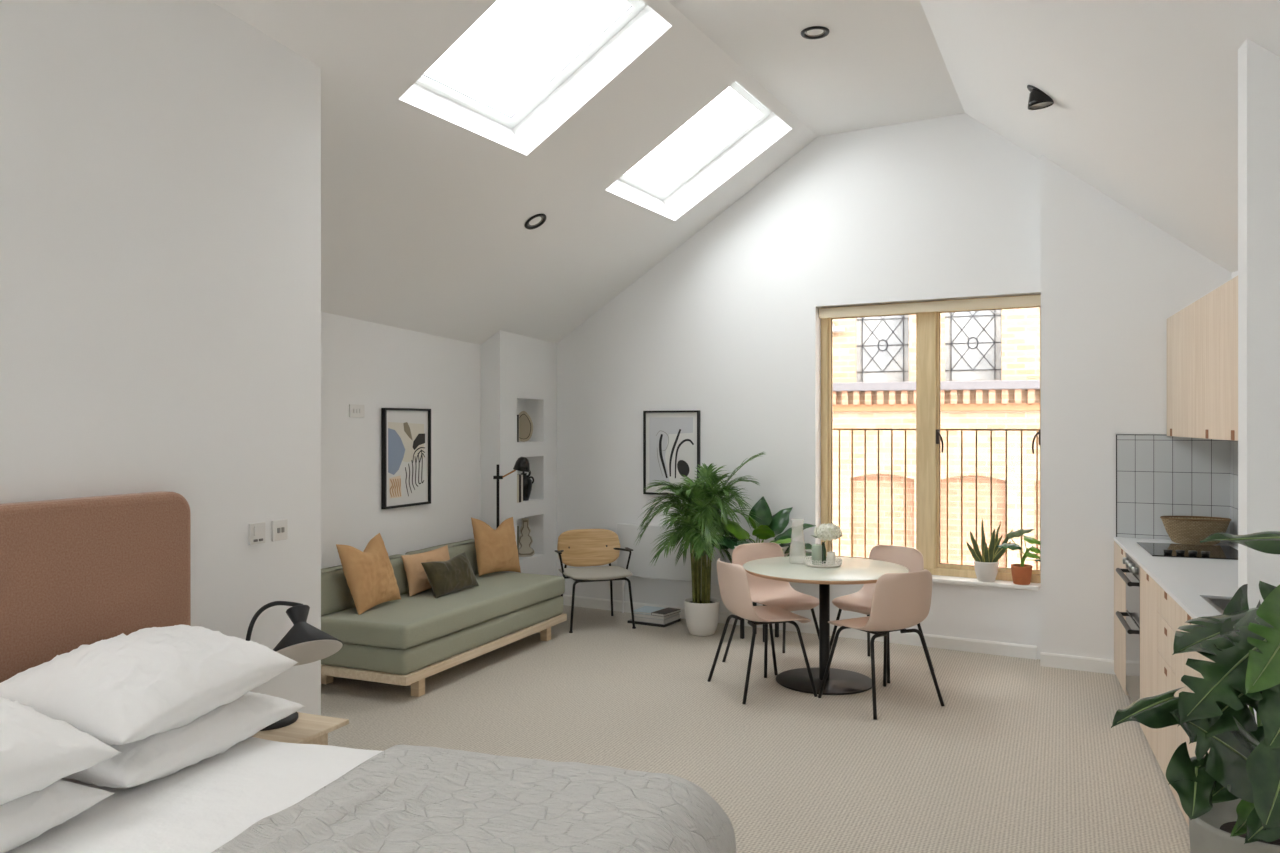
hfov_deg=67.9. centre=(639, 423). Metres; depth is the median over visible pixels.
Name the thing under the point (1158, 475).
tile backsplash
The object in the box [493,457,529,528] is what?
floor lamp
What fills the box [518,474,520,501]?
book
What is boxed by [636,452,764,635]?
potted palm
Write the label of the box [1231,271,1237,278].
wall
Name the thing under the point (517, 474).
book
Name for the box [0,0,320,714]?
wall
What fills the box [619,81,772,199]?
window
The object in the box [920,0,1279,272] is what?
ceiling
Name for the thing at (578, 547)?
armchair
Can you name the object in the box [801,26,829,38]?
recessed light
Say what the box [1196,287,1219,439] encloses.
upper cabinet
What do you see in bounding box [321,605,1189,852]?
floor
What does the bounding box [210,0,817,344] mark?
ceiling
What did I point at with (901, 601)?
dining chair
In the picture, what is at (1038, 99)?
ceiling spotlight
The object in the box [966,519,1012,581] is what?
snake plant
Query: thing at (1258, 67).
wall
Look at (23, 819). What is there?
pillow
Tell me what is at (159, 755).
pillow
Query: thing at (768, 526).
leaf plant
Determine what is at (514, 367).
niches
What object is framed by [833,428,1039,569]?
balcony railing
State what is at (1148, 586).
base cabinet
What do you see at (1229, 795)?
monstera plant
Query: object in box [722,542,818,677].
dining chair
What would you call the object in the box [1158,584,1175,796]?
base cabinet
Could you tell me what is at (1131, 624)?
double oven
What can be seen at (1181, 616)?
base cabinet
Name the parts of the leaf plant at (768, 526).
pot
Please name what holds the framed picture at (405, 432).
attached to the wall at (376, 366)
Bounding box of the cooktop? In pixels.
[1137,542,1237,559]
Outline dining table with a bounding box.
[743,556,908,694]
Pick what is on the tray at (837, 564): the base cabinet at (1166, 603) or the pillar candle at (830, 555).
the pillar candle at (830, 555)
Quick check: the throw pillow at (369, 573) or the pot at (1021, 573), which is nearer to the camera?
the throw pillow at (369, 573)
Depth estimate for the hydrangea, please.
6.11 m
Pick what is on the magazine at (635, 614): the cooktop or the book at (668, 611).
the book at (668, 611)
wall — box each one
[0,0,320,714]
[321,312,523,568]
[557,113,1040,658]
[1041,155,1230,659]
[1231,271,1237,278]
[1238,39,1279,722]
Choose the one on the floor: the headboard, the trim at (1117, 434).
the headboard
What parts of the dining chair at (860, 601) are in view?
leg, leg, leg, leg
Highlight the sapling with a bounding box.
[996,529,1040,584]
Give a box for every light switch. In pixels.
[271,519,287,540]
[349,404,364,416]
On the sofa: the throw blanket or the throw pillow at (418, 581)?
the throw pillow at (418, 581)
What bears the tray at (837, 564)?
on the dining table
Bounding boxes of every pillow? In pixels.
[0,624,297,744]
[0,698,120,804]
[0,780,113,852]
[64,691,304,788]
[336,533,400,614]
[401,545,449,596]
[421,552,478,597]
[471,517,520,575]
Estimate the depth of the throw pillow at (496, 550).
7.43 m
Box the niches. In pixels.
[481,330,556,575]
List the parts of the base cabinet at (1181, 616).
door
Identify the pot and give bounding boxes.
[684,598,719,635]
[1011,564,1031,584]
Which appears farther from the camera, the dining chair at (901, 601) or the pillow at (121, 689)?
the dining chair at (901, 601)
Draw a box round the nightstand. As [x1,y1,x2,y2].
[251,712,348,744]
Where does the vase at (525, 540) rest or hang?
in the niches
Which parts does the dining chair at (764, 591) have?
leg, leg, leg, leg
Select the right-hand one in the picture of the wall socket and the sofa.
the sofa
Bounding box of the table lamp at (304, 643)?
[246,601,342,730]
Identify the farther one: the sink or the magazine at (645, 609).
the magazine at (645, 609)
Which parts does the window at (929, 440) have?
sash frame, handle, sash frame, handle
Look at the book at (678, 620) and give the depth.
7.80 m
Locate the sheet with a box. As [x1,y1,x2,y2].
[6,737,382,852]
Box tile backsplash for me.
[1117,435,1229,542]
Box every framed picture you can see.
[381,408,430,508]
[643,410,699,495]
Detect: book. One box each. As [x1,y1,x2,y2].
[517,415,518,441]
[517,474,518,502]
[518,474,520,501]
[521,475,522,501]
[627,618,680,626]
[634,614,679,623]
[651,607,680,616]
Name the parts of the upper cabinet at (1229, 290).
finger pull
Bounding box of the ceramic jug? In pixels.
[521,471,533,500]
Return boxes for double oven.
[1116,553,1139,702]
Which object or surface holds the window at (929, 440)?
in the wall at (726, 327)
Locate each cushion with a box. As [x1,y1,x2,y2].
[321,554,408,615]
[405,539,478,574]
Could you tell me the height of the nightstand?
0.460 m
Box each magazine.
[633,606,663,614]
[634,612,678,619]
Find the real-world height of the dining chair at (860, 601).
0.809 m
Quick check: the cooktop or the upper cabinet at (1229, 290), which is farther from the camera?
the cooktop
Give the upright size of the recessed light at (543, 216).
0.092 m
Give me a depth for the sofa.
6.06 m
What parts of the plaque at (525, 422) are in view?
panel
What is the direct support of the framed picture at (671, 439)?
attached to the wall at (726, 327)
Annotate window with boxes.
[415,0,646,128]
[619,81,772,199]
[821,294,1040,582]
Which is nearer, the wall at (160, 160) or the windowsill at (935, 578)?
the wall at (160, 160)
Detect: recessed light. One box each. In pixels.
[525,214,546,229]
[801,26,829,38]
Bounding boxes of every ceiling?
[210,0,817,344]
[668,0,964,135]
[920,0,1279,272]
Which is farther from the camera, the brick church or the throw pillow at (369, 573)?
the brick church
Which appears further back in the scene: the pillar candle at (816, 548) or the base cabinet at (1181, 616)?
the pillar candle at (816, 548)
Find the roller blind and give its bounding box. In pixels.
[819,295,1040,317]
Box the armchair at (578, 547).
[555,529,635,632]
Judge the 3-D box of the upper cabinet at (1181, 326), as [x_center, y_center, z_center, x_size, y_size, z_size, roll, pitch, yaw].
[3.386,-0.299,5.610,0.352,0.753,0.948,0,0,21]
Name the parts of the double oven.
knob, knob, control panel, knob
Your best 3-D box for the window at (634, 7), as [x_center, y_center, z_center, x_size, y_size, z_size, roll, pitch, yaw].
[-0.621,-2.119,5.072,1.045,0.671,1.165,0,0,28]
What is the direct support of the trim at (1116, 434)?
attached to the wall at (1112, 279)
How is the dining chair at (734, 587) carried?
on the floor
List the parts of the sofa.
leg, leg, mattress, seat mattress, wood frame, leg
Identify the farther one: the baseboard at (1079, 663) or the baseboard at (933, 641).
the baseboard at (933, 641)
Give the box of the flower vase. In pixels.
[822,542,825,563]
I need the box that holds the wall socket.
[248,522,264,544]
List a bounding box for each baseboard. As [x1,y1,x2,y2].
[563,595,1036,659]
[1040,652,1115,674]
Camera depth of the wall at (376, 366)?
6.86 m
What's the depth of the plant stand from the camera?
7.30 m
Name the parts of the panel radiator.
radiator panel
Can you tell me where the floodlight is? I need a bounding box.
[833,324,844,331]
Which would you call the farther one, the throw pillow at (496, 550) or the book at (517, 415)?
the book at (517, 415)
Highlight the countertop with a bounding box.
[1114,537,1237,618]
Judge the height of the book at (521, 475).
0.235 m
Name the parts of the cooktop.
knob, knob, knob, knob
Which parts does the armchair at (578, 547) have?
armrest, leg, backrest, seat rail, leg, armrest, leg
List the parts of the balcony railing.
rail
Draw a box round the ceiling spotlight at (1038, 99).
[1027,85,1053,109]
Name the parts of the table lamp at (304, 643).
lamp shade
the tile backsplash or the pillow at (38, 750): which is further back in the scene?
the tile backsplash
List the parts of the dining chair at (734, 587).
leg, leg, leg, leg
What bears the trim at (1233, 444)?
attached to the wall at (1234, 274)
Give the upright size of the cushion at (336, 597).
0.267 m
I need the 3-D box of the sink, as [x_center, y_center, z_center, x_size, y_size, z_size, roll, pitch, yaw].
[2.519,0.844,3.776,0.408,0.182,0.623,0,0,21]
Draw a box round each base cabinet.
[1114,541,1128,694]
[1140,567,1157,760]
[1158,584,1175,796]
[1175,602,1213,825]
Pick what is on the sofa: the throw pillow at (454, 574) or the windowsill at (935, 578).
the throw pillow at (454, 574)
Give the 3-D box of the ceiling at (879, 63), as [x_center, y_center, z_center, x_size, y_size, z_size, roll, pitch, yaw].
[-0.591,-2.375,1.883,1.644,0.230,15.339,0,0,28]
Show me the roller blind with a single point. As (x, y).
(1034, 300)
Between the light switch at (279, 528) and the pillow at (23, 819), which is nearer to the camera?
the pillow at (23, 819)
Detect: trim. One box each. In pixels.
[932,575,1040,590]
[1116,434,1116,536]
[1117,434,1154,434]
[1230,440,1237,546]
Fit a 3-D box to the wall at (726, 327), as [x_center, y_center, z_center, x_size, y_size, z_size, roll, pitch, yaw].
[1.102,-0.295,7.811,4.800,4.090,0.300,0,0,30]
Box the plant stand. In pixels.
[740,602,778,641]
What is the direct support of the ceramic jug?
in the niches
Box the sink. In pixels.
[1202,597,1230,613]
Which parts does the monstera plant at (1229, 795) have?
planter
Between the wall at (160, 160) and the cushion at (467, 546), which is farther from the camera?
the cushion at (467, 546)
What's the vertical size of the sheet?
0.593 m
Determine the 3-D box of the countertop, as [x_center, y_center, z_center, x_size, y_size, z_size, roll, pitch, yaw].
[2.847,0.755,4.602,0.657,0.020,3.312,0,0,21]
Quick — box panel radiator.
[617,523,731,612]
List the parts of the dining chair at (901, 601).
leg, leg, leg, leg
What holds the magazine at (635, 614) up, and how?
on the book at (676, 617)
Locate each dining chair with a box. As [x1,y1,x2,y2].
[707,558,817,703]
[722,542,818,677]
[818,569,944,718]
[830,545,933,682]
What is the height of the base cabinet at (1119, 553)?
0.864 m
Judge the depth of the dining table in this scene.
6.05 m
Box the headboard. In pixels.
[0,491,190,682]
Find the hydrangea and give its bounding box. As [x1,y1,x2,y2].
[811,523,842,541]
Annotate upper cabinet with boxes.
[1167,301,1195,437]
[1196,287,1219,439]
[1220,276,1237,440]
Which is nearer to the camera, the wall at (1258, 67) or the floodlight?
the wall at (1258, 67)
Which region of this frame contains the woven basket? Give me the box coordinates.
[1160,516,1230,544]
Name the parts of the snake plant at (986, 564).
pot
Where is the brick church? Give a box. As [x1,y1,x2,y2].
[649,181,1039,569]
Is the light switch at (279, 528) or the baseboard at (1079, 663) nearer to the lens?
the light switch at (279, 528)
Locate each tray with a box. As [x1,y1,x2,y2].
[805,556,841,567]
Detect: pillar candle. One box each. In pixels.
[812,544,821,564]
[827,551,834,564]
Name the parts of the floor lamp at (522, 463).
lamp shade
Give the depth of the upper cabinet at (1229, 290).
4.47 m
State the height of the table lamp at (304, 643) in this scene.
0.483 m
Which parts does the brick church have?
stone sill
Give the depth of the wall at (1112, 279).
6.33 m
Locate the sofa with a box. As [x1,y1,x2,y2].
[321,539,566,696]
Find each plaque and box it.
[519,411,532,441]
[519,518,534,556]
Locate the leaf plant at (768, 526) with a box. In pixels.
[704,496,815,556]
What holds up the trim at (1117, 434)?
attached to the wall at (1112, 279)
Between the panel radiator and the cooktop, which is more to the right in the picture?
the cooktop
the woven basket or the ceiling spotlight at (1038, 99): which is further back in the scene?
the woven basket
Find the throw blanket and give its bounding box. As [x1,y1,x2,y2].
[211,744,735,852]
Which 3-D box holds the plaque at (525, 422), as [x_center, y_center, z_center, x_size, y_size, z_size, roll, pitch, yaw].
[-1.024,0.020,8.349,0.170,0.270,0.022,0,0,-16]
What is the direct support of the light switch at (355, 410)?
attached to the wall at (376, 366)
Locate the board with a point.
(517, 526)
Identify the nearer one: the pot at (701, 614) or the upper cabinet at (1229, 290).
the upper cabinet at (1229, 290)
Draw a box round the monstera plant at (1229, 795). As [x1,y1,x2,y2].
[1111,531,1279,852]
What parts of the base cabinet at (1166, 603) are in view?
drawer, drawer, drawer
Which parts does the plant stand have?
leg, leg, leg, leg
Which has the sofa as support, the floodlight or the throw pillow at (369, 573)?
the throw pillow at (369, 573)
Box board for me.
[517,526,518,556]
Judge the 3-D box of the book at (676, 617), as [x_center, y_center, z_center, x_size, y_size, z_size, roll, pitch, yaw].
[0.135,1.613,7.921,0.305,0.035,0.280,0,0,31]

